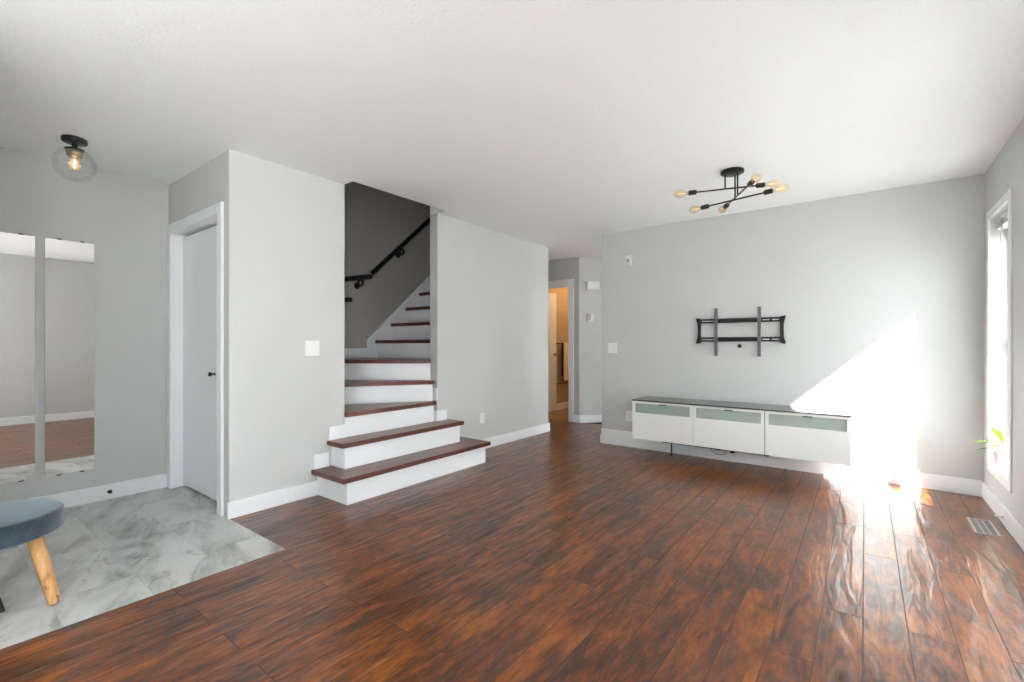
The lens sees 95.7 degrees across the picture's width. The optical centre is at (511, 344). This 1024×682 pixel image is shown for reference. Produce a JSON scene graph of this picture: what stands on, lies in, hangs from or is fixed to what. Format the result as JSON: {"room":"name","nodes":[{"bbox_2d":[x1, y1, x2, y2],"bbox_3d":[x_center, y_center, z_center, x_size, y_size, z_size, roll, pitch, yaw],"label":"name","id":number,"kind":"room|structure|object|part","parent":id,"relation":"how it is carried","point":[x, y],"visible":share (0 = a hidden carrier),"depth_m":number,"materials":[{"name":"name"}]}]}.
{"room":"living room","nodes":[
{"label":"living room","id":0,"kind":"room"},
{"bbox_2d":[169,149,246,516],"bbox_3d":[-2.292,-0.070,3.452,1.150,2.440,0.110,0,0,37],"label":"wall","id":1,"kind":"structure","parent":0,"point":[223,178],"depth_m":3.11,"materials":[{"name":"grey paint"}]},
{"bbox_2d":[167,201,223,516],"bbox_3d":[-2.323,0.096,3.464,1.054,2.108,0.128,0,0,37],"label":"door","id":2,"kind":"structure","parent":1,"relation":"in","point":[195,242],"depth_m":3.57,"materials":[{"name":"white paint"}]},
{"bbox_2d":[0,147,429,501],"bbox_3d":[-2.710,-1.325,3.950,0.120,4.950,9.200,0,0,37],"label":"wall","id":3,"kind":"structure","parent":0,"point":[125,218],"depth_m":3.55,"materials":[{"name":"grey paint"}]},
{"bbox_2d":[0,232,34,483],"bbox_3d":[-3.317,0.087,3.046,0.010,1.659,0.258,0,0,37],"label":"wall mirror","id":4,"kind":"object","parent":3,"relation":"attached to","point":[17,251],"visible":1,"depth_m":3.08,"materials":[{"name":"silver metal"}]},
{"bbox_2d":[45,238,93,476],"bbox_3d":[-3.133,0.087,3.288,0.010,1.659,0.258,0,0,37],"label":"wall mirror","id":5,"kind":"object","parent":3,"relation":"attached to","point":[69,265],"visible":1,"depth_m":3.28,"materials":[{"name":"silver metal"}]},
{"bbox_2d":[30,473,166,507],"bbox_3d":[-4.080,1.095,2.041,0.016,0.110,4.302,0,0,37],"label":"baseboard","id":6,"kind":"structure","parent":3,"relation":"attached to","point":[97,493],"depth_m":3.44,"materials":[{"name":"white paint"}]},
{"bbox_2d":[344,348,367,357],"bbox_3d":[-1.946,0.195,4.842,0.016,0.309,1.035,0,0,37],"label":"baseboard","id":7,"kind":"structure","parent":3,"relation":"attached to","point":[348,352],"depth_m":5.12,"materials":[{"name":"white paint"}]},
{"bbox_2d":[344,217,429,301],"bbox_3d":[-1.364,-1.377,5.542,0.099,1.986,2.670,0,0,37],"label":"handrail","id":8,"kind":"object","parent":3,"relation":"attached to","point":[397,251],"visible":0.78,"depth_m":5.33,"materials":[{"name":"black metal"}]},
{"bbox_3d":[-1.946,-0.448,4.739,0.052,0.127,0.686,0,0,37],"label":"rail","id":9,"kind":"part","parent":8,"relation":"part of","materials":[{"name":"black metal"}]},
{"bbox_3d":[-1.853,-0.675,4.862,0.052,0.231,0.900,0,0,37],"label":"rail","id":10,"kind":"part","parent":8,"relation":"part of","materials":[{"name":"black metal"}]},
{"bbox_3d":[-1.060,-1.578,5.902,0.052,1.584,1.730,0,0,37],"label":"rail","id":11,"kind":"part","parent":8,"relation":"part of","materials":[{"name":"black metal"}]},
{"bbox_2d":[247,155,547,497],"bbox_3d":[-0.702,-0.070,4.678,0.106,2.440,3.768,0,0,37],"label":"wall","id":12,"kind":"structure","parent":0,"point":[489,288],"depth_m":3.65,"materials":[{"name":"grey paint"}]},
{"bbox_2d":[227,481,317,519],"bbox_3d":[-1.678,1.095,3.296,0.016,0.110,0.629,0,0,37],"label":"baseboard","id":13,"kind":"structure","parent":12,"relation":"attached to","point":[245,506],"depth_m":3.26,"materials":[{"name":"white paint"}]},
{"bbox_2d":[305,341,319,355],"bbox_3d":[-1.514,0.028,3.516,0.010,0.115,0.115,0,0,37],"label":"light switch","id":14,"kind":"object","parent":12,"relation":"attached to","point":[312,348],"visible":1,"depth_m":3.52,"materials":[{"name":"white plastic"}]},
{"bbox_2d":[313,452,328,468],"bbox_3d":[-1.470,0.895,3.569,0.016,0.110,0.127,0,0,37],"label":"trim","id":15,"kind":"structure","parent":12,"relation":"attached to","point":[321,460],"depth_m":3.56,"materials":[{"name":"white paint"}]},
{"bbox_2d":[328,425,344,439],"bbox_3d":[-1.388,0.697,3.677,0.016,0.104,0.142,0,0,37],"label":"trim","id":16,"kind":"structure","parent":12,"relation":"attached to","point":[334,432],"depth_m":3.66,"materials":[{"name":"white paint"}]},
{"bbox_2d":[433,388,436,400],"bbox_3d":[-0.762,0.490,4.564,0.065,0.120,0.016,0,0,37],"label":"trim","id":17,"kind":"structure","parent":12,"relation":"attached to","point":[434,389],"depth_m":4.55,"materials":[{"name":"white paint"}]},
{"bbox_2d":[434,410,446,420],"bbox_3d":[-0.737,0.700,4.618,0.122,0.100,0.132,0,0,37],"label":"trim","id":18,"kind":"structure","parent":12,"relation":"attached to","point":[439,415],"depth_m":4.56,"materials":[{"name":"white paint"}]},
{"bbox_2d":[480,412,484,423],"bbox_3d":[-0.323,0.805,5.080,0.008,0.115,0.072,0,0,37],"label":"wall outlet","id":19,"kind":"object","parent":12,"relation":"attached to","point":[482,415],"visible":1,"depth_m":5.07,"materials":[{"name":"white plastic"}]},
{"bbox_2d":[482,423,549,448],"bbox_3d":[-0.075,1.095,5.487,0.122,0.110,1.754,0,0,37],"label":"baseboard","id":20,"kind":"structure","parent":12,"relation":"attached to","point":[528,432],"depth_m":5.57,"materials":[{"name":"white paint"}]},
{"bbox_2d":[0,0,1023,260],"bbox_3d":[0.043,-1.420,3.110,5.500,0.260,11.200,0,0,37],"label":"ceiling","id":21,"kind":"structure","parent":0,"point":[560,126],"depth_m":2.41,"materials":[{"name":"white paint"}]},
{"bbox_2d":[61,134,87,167],"bbox_3d":[-2.744,-1.156,2.908,0.210,0.266,0.210,0,0,37],"label":"ceiling light","id":22,"kind":"object","parent":21,"relation":"attached to","point":[74,151],"visible":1,"depth_m":2.89,"materials":[{"name":"black paint"}]},
{"bbox_2d":[678,167,783,209],"bbox_3d":[1.629,-1.172,3.447,0.522,0.234,0.732,0,0,-31],"label":"ceiling light","id":23,"kind":"object","parent":21,"relation":"attached to","point":[732,171],"visible":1,"depth_m":3.42,"materials":[{"name":"black paint"}]},
{"bbox_2d":[688,190,696,194],"bbox_3d":[1.379,-1.160,3.538,0.060,0.036,0.036,0,0,21],"label":"socket","id":24,"kind":"object","parent":23,"relation":"attached to","point":[691,192],"depth_m":3.53,"materials":[{"name":"black paint"}]},
{"bbox_2d":[701,204,708,209],"bbox_3d":[1.523,-1.085,3.654,0.036,0.036,0.060,0,0,-39],"label":"socket","id":25,"kind":"object","parent":23,"relation":"attached to","point":[706,206],"depth_m":3.64,"materials":[{"name":"black paint"}]},
{"bbox_3d":[1.593,-1.160,3.457,0.422,0.012,0.012,0,0,21],"label":"arm","id":26,"kind":"part","parent":23,"relation":"part of","materials":[{"name":"black paint"}]},
{"bbox_3d":[1.671,-1.177,3.473,0.012,0.185,0.012,0,0,37],"label":"rod","id":27,"kind":"part","parent":23,"relation":"part of","materials":[{"name":"black paint"}]},
{"bbox_3d":[1.671,-1.085,3.473,0.012,0.012,0.432,0,0,-39],"label":"arm","id":28,"kind":"part","parent":23,"relation":"part of","materials":[{"name":"black paint"}]},
{"bbox_3d":[1.657,-1.095,3.405,0.012,0.012,0.488,0,0,8],"label":"arm","id":29,"kind":"part","parent":23,"relation":"part of","materials":[{"name":"black paint"}]},
{"bbox_3d":[1.657,-1.183,3.405,0.012,0.175,0.012,0,0,37],"label":"rod","id":30,"kind":"part","parent":23,"relation":"part of","materials":[{"name":"black paint"}]},
{"bbox_2d":[747,179,754,186],"bbox_3d":[1.621,-1.095,3.145,0.036,0.036,0.060,0,0,8],"label":"socket","id":31,"kind":"object","parent":23,"relation":"attached to","point":[751,182],"depth_m":3.12,"materials":[{"name":"black paint"}]},
{"bbox_2d":[755,182,764,187],"bbox_3d":[1.807,-1.160,3.375,0.060,0.036,0.036,0,0,21],"label":"socket","id":32,"kind":"object","parent":23,"relation":"attached to","point":[758,185],"depth_m":3.36,"materials":[{"name":"black paint"}]},
{"bbox_2d":[763,188,773,194],"bbox_3d":[1.819,-1.085,3.292,0.036,0.036,0.060,0,0,-39],"label":"socket","id":33,"kind":"object","parent":23,"relation":"attached to","point":[768,191],"depth_m":3.28,"materials":[{"name":"black paint"}]},
{"bbox_2d":[0,408,1023,681],"bbox_3d":[0.014,1.180,3.132,5.207,0.060,11.000,0,0,37],"label":"floor","id":34,"kind":"structure","parent":0,"point":[565,554],"depth_m":2.24,"materials":[{"name":"brown wood"}]},
{"bbox_2d":[0,598,4,612],"bbox_3d":[-2.521,1.144,1.773,0.280,0.012,0.765,0,0,37],"label":"door mat","id":35,"kind":"object","parent":34,"relation":"on","point":[2,609],"visible":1,"depth_m":2.01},
{"bbox_2d":[0,499,64,605],"bbox_3d":[-2.274,0.941,1.996,0.515,0.414,0.501,0,0,37],"label":"footstool","id":36,"kind":"object","parent":34,"relation":"on","point":[22,521],"visible":1,"depth_m":2.02,"materials":[{"name":"blue fabric"}]},
{"bbox_3d":[-2.267,0.784,1.992,0.498,0.100,0.498,0,0,37],"label":"seat","id":37,"kind":"part","parent":36,"relation":"part of","materials":[{"name":"blue fabric"}]},
{"bbox_3d":[-2.064,0.988,2.042,0.120,0.320,0.054,0,0,-14],"label":"leg","id":38,"kind":"part","parent":36,"relation":"part of","materials":[{"name":"brown wood"}]},
{"bbox_2d":[311,275,490,504],"bbox_3d":[-0.837,-0.294,5.010,1.574,2.888,3.213,0,0,37],"label":"staircase","id":39,"kind":"structure","parent":34,"relation":"on","point":[391,388],"depth_m":4.25,"materials":[{"name":"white wood"}]},
{"bbox_3d":[-1.056,-0.849,5.995,0.030,1.778,1.902,0,0,37],"label":"skirt moulding","id":40,"kind":"part","parent":39,"relation":"part of","materials":[{"name":"white paint"}]},
{"bbox_2d":[966,517,1001,536],"bbox_3d":[2.967,1.147,2.919,0.113,0.006,0.310,0,0,37],"label":"floor vent","id":41,"kind":"object","parent":34,"relation":"in","point":[986,527],"visible":1,"depth_m":2.91,"materials":[{"name":"white metal"}]},
{"bbox_2d":[971,519,996,534],"bbox_3d":[2.967,1.149,2.919,0.089,0.001,0.286,0,0,37],"label":"grille","id":42,"kind":"object","parent":41,"relation":"attached to","point":[986,527],"depth_m":2.91,"materials":[{"name":"white metal"}]},
{"bbox_2d":[548,287,567,403],"bbox_3d":[1.494,-0.070,7.737,1.800,2.440,1.880,0,0,37],"label":"wall","id":43,"kind":"structure","parent":0,"point":[561,293],"depth_m":8.23,"materials":[{"name":"beige paint"}]},
{"bbox_2d":[555,402,567,410],"bbox_3d":[1.055,1.095,8.467,0.016,0.110,1.050,0,0,37],"label":"baseboard","id":44,"kind":"structure","parent":43,"relation":"attached to","point":[564,405],"depth_m":8.22,"materials":[{"name":"white paint"}]},
{"bbox_3d":[0.967,0.332,8.308,0.069,0.719,0.710,0,0,37],"label":"towel rack","id":45,"kind":"object","parent":43,"relation":"attached to","visible":0},
{"bbox_2d":[561,343,563,381],"bbox_3d":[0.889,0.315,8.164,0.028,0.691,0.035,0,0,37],"label":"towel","id":46,"kind":"object","parent":45,"relation":"hanging from","point":[562,344],"visible":1,"depth_m":8.16,"materials":[{"name":"black fabric"}]},
{"bbox_2d":[564,343,567,379],"bbox_3d":[0.984,0.298,8.289,0.032,0.664,0.260,0,0,37],"label":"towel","id":47,"kind":"object","parent":45,"relation":"hanging from","point":[565,344],"visible":0.55,"depth_m":8.23,"materials":[{"name":"beige fabric"}]},
{"bbox_2d":[548,257,578,414],"bbox_3d":[0.562,-0.070,7.202,1.145,2.440,0.100,0,0,37],"label":"wall","id":48,"kind":"structure","parent":0,"point":[568,268],"depth_m":6.86,"materials":[{"name":"grey paint"}]},
{"bbox_2d":[548,279,573,421],"bbox_3d":[0.801,0.090,7.468,0.914,2.120,0.848,0,0,37],"label":"door","id":49,"kind":"structure","parent":48,"relation":"in","point":[569,283],"depth_m":7.09,"materials":[{"name":"white paint"}]},
{"bbox_2d":[573,415,578,422],"bbox_3d":[0.945,1.095,6.838,0.095,0.110,0.016,0,0,37],"label":"baseboard","id":50,"kind":"structure","parent":48,"relation":"attached to","point":[575,417],"depth_m":6.82,"materials":[{"name":"white paint"}]},
{"bbox_2d":[579,257,601,414],"bbox_3d":[1.713,-0.070,6.964,1.478,2.440,0.099,0,0,-8],"label":"wall","id":51,"kind":"structure","parent":0,"point":[590,268],"depth_m":6.84,"materials":[{"name":"grey paint"}]},
{"bbox_2d":[579,415,601,422],"bbox_3d":[1.580,1.095,6.887,1.195,0.110,0.016,0,0,-8],"label":"baseboard","id":52,"kind":"structure","parent":51,"relation":"attached to","point":[582,418],"depth_m":6.82,"materials":[{"name":"white paint"}]},
{"bbox_2d":[588,314,593,320],"bbox_3d":[1.157,-0.398,6.824,0.085,0.115,0.028,0,0,-8],"label":"thermostat","id":53,"kind":"object","parent":51,"relation":"attached to","point":[590,316],"visible":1,"depth_m":6.81,"materials":[{"name":"white plastic"}]},
{"bbox_2d":[586,281,599,289],"bbox_3d":[1.194,-0.868,6.818,0.200,0.125,0.050,0,0,-8],"label":"door chime","id":54,"kind":"object","parent":51,"relation":"attached to","point":[590,285],"visible":1,"depth_m":6.79,"materials":[{"name":"white plastic"}]},
{"bbox_2d":[602,174,983,481],"bbox_3d":[2.344,-0.070,4.506,3.167,2.440,0.110,0,0,37],"label":"wall","id":55,"kind":"structure","parent":0,"point":[880,294],"depth_m":4.08,"materials":[{"name":"grey paint"}]},
{"bbox_2d":[608,343,616,352],"bbox_3d":[1.159,0.040,5.333,0.115,0.115,0.010,0,0,37],"label":"light switch","id":56,"kind":"object","parent":55,"relation":"attached to","point":[612,347],"visible":1,"depth_m":5.33,"materials":[{"name":"white plastic"}]},
{"bbox_2d":[625,255,631,265],"bbox_3d":[1.308,-0.940,5.197,0.062,0.119,0.046,0,0,37],"label":"sensor","id":57,"kind":"object","parent":55,"relation":"attached to","point":[628,259],"visible":1,"depth_m":5.18,"materials":[{"name":"white plastic"}]},
{"bbox_2d":[696,306,785,356],"bbox_3d":[2.203,-0.122,4.509,0.790,0.475,0.054,0,0,37],"label":"tv bracket","id":58,"kind":"object","parent":55,"relation":"attached to","point":[759,319],"visible":1,"depth_m":4.49,"materials":[{"name":"black metal"}]},
{"bbox_3d":[2.033,-0.122,4.620,0.028,0.475,0.024,0,0,37],"label":"mounting arm","id":59,"kind":"part","parent":58,"relation":"part of","materials":[{"name":"grey metal"}]},
{"bbox_3d":[2.211,-0.050,4.519,0.730,0.044,0.030,0,0,37],"label":"wall rail","id":60,"kind":"part","parent":58,"relation":"part of","materials":[{"name":"black metal"}]},
{"bbox_3d":[2.211,-0.235,4.519,0.730,0.044,0.030,0,0,37],"label":"wall rail","id":61,"kind":"part","parent":58,"relation":"part of","materials":[{"name":"black metal"}]},
{"bbox_3d":[2.340,-0.122,4.387,0.028,0.475,0.024,0,0,37],"label":"mounting arm","id":62,"kind":"part","parent":58,"relation":"part of","materials":[{"name":"grey metal"}]},
{"bbox_2d":[632,396,852,465],"bbox_3d":[2.080,0.767,4.370,1.818,0.408,0.425,0,0,37],"label":"media cabinet","id":63,"kind":"object","parent":55,"relation":"attached to","point":[816,434],"visible":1,"depth_m":4.12,"materials":[{"name":"white wood"}]},
{"bbox_3d":[1.479,0.768,4.580,0.602,0.382,0.019,0,0,37],"label":"drawer","id":64,"kind":"part","parent":63,"relation":"part of","materials":[{"name":"white wood"}]},
{"bbox_3d":[1.479,0.645,4.580,0.542,0.096,0.004,0,0,37],"label":"glass pane","id":65,"kind":"part","parent":63,"relation":"part of","materials":[{"name":"green glass"}]},
{"bbox_3d":[1.864,0.963,4.313,0.938,0.016,0.019,0,0,37],"label":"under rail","id":66,"kind":"part","parent":63,"relation":"part of","materials":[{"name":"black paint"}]},
{"bbox_3d":[1.959,0.768,4.215,0.598,0.382,0.019,0,0,37],"label":"drawer","id":67,"kind":"part","parent":63,"relation":"part of","materials":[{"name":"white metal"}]},
{"bbox_3d":[1.959,0.645,4.215,0.546,0.096,0.004,0,0,37],"label":"glass pane","id":68,"kind":"part","parent":63,"relation":"part of","materials":[{"name":"green glass"}]},
{"bbox_3d":[2.080,0.569,4.371,1.818,0.012,0.423,0,0,37],"label":"panel","id":69,"kind":"part","parent":63,"relation":"part of","materials":[{"name":"black glass"}]},
{"bbox_3d":[2.441,0.768,3.847,0.601,0.382,0.019,0,0,37],"label":"drawer","id":70,"kind":"part","parent":63,"relation":"part of","materials":[{"name":"white wood"}]},
{"bbox_3d":[2.441,0.645,3.848,0.549,0.096,0.004,0,0,37],"label":"glass pane","id":71,"kind":"part","parent":63,"relation":"part of","materials":[{"name":"green glass"}]},
{"bbox_2d":[601,428,981,496],"bbox_3d":[2.298,1.065,4.462,3.152,0.170,0.016,0,0,37],"label":"baseboard","id":72,"kind":"structure","parent":55,"relation":"attached to","point":[973,487],"depth_m":4.11,"materials":[{"name":"white paint"}]},
{"bbox_2d":[984,118,1023,527],"bbox_3d":[1.864,-0.070,1.132,0.160,2.440,10.260,0,0,37],"label":"wall","id":73,"kind":"structure","parent":0,"point":[1006,171],"depth_m":3.08,"materials":[{"name":"grey paint"}]},
{"bbox_2d":[986,188,1011,492],"bbox_3d":[3.324,-0.025,3.073,0.150,1.870,0.698,0,0,37],"label":"window","id":74,"kind":"structure","parent":73,"relation":"in","point":[1004,476],"depth_m":3.01,"materials":[{"name":"white paint"}]},
{"bbox_2d":[971,428,1007,466],"bbox_3d":[3.335,0.716,3.229,0.198,0.252,0.180,0,0,37],"label":"potted plant","id":75,"kind":"object","parent":74,"relation":"on","point":[1000,456],"visible":0.88,"depth_m":3.19,"materials":[{"name":"green plant"}]},
{"bbox_3d":[3.386,0.789,3.204,0.086,0.105,0.086,0,0,37],"label":"pot","id":76,"kind":"part","parent":75,"relation":"part of","materials":[{"name":"white ceramic"}]},
{"bbox_3d":[3.308,0.847,3.085,0.090,0.009,0.578,0,0,37],"label":"sill","id":77,"kind":"part","parent":74,"relation":"part of","materials":[{"name":"white paint"}]},
{"bbox_2d":[996,209,1007,278],"bbox_3d":[3.315,-0.674,3.080,0.063,0.448,0.562,0,0,37],"label":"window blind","id":78,"kind":"object","parent":74,"relation":"attached to","point":[1002,220],"visible":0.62,"depth_m":3.17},
{"bbox_3d":[3.356,-0.660,3.177,0.010,0.420,0.010,0,0,37],"label":"cord","id":79,"kind":"part","parent":78,"relation":"part of","materials":[{"name":"white"}]},
{"bbox_3d":[3.319,-0.828,3.077,0.048,0.016,0.554,0,0,37],"label":"rail","id":80,"kind":"part","parent":78,"relation":"part of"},
{"bbox_2d":[982,482,1023,550],"bbox_3d":[1.155,1.095,0.346,0.016,0.110,7.950,0,0,37],"label":"baseboard","id":81,"kind":"structure","parent":73,"relation":"attached to","point":[1012,525],"depth_m":2.93,"materials":[{"name":"white paint"}]}
]}

